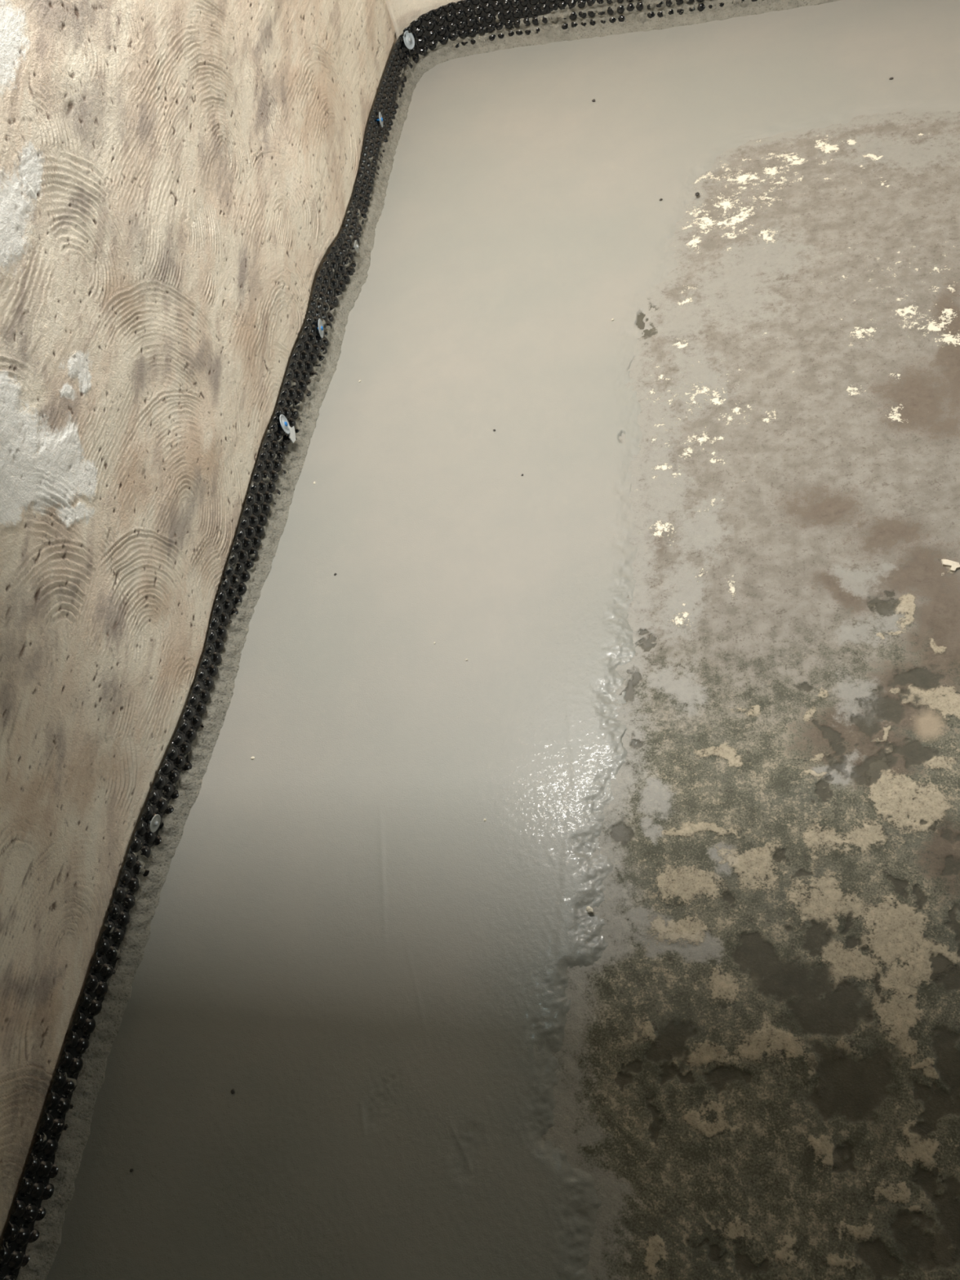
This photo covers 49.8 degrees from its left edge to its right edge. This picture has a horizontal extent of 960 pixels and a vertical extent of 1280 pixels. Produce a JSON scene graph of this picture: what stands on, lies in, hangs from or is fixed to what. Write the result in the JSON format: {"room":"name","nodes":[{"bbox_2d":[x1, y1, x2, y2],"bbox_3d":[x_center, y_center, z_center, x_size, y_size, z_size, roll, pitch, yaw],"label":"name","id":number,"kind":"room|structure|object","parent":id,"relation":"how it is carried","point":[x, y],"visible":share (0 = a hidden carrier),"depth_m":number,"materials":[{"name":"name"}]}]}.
{"room":"room under renovation","nodes":[
{"label":"room under renovation","id":0,"kind":"room"},
{"bbox_2d":[0,0,396,1249],"bbox_3d":[-0.815,-0.468,0.841,0.060,2.470,4.690,-3,55,17],"label":"wall","id":1,"kind":"structure","parent":0,"point":[178,178],"depth_m":1.64,"materials":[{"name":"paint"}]},
{"bbox_2d":[385,0,460,39],"bbox_3d":[1.128,-2.313,1.494,3.691,2.470,0.104,2,57,20],"label":"wall","id":2,"kind":"structure","parent":0,"point":[402,12],"depth_m":2.91,"materials":[{"name":"paint"}]},
{"bbox_2d":[541,108,959,1279],"bbox_3d":[1.252,0.102,1.291,3.760,0.004,4.750,-3,55,17],"label":"floor","id":3,"kind":"structure","parent":0,"point":[759,1058],"depth_m":1.51,"materials":[{"name":"concrete"}]},
{"bbox_2d":[46,0,959,1279],"bbox_3d":[1.212,0.149,1.274,3.601,0.015,4.645,-3,55,17],"label":"cement screed","id":4,"kind":"object","parent":3,"relation":"on","point":[342,941],"visible":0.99,"depth_m":1.72,"materials":[{"name":"grey concrete"}]},
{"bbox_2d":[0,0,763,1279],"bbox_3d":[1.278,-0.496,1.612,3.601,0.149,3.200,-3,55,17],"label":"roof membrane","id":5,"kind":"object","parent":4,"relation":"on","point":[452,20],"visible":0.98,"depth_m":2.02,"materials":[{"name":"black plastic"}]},
{"bbox_2d":[146,813,160,832],"bbox_3d":[-0.526,0.297,1.672,0.022,0.029,0.022,-31,52,-4],"label":"plug","id":6,"kind":"object","parent":5,"relation":"attached to","point":[154,823],"visible":1,"depth_m":1.67,"materials":[{"name":"plastic"}]},
{"bbox_2d":[279,414,289,434],"bbox_3d":[-0.405,-0.442,2.124,0.019,0.042,0.042,-19,52,5],"label":"plug","id":7,"kind":"object","parent":5,"relation":"attached to","point":[284,424],"visible":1,"depth_m":2.12,"materials":[{"name":"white plastic"}]},
{"bbox_2d":[288,426,295,443],"bbox_3d":[-0.391,-0.430,2.147,0.003,0.037,0.036,-3,55,17],"label":"film","id":8,"kind":"object","parent":5,"relation":"attached to","point":[292,433],"visible":1,"depth_m":2.15,"materials":[{"name":"white plastic"}]},
{"bbox_2d":[317,318,323,337],"bbox_3d":[-0.356,-0.689,2.288,0.019,0.042,0.042,-14,53,9],"label":"plug","id":9,"kind":"object","parent":5,"relation":"attached to","point":[320,327],"visible":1,"depth_m":2.28,"materials":[{"name":"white plastic"}]},
{"bbox_2d":[353,240,359,253],"bbox_3d":[-0.296,-0.944,2.482,0.022,0.030,0.022,-42,54,-13],"label":"plug","id":10,"kind":"object","parent":5,"relation":"attached to","point":[356,246],"visible":1,"depth_m":2.48,"materials":[{"name":"plastic"}]},
{"bbox_2d":[376,111,382,127],"bbox_3d":[-0.266,-1.376,2.735,0.019,0.038,0.037,-17,52,7],"label":"plug","id":11,"kind":"object","parent":5,"relation":"attached to","point":[380,117],"visible":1,"depth_m":2.73,"materials":[{"name":"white plastic"}]},
{"bbox_2d":[403,30,414,49],"bbox_3d":[-0.204,-1.698,2.926,0.019,0.047,0.048,13,61,26],"label":"plug","id":12,"kind":"object","parent":5,"relation":"attached to","point":[409,41],"visible":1,"depth_m":2.92,"materials":[{"name":"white plastic"}]},
{"bbox_2d":[0,0,839,1279],"bbox_3d":[1.280,-0.490,1.625,3.605,0.119,3.203,-3,55,17],"label":"mortar edge","id":13,"kind":"object","parent":4,"relation":"on","point":[72,1143],"visible":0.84,"depth_m":1.97,"materials":[{"name":"grey concrete"}]},
{"bbox_2d":[586,906,593,912],"bbox_3d":[0.155,0.380,1.455,0.010,0.007,0.009,1,56,19],"label":"crumb","id":14,"kind":"object","parent":4,"relation":"on","point":[588,908],"visible":1,"depth_m":1.45,"materials":[{"name":"beige concrete"}]},
{"bbox_2d":[941,559,959,572],"bbox_3d":[0.735,-0.116,1.618,0.032,0.006,0.019,22,65,30],"label":"flake","id":15,"kind":"object","parent":3,"relation":"on","point":[954,566],"visible":1,"depth_m":1.62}
]}

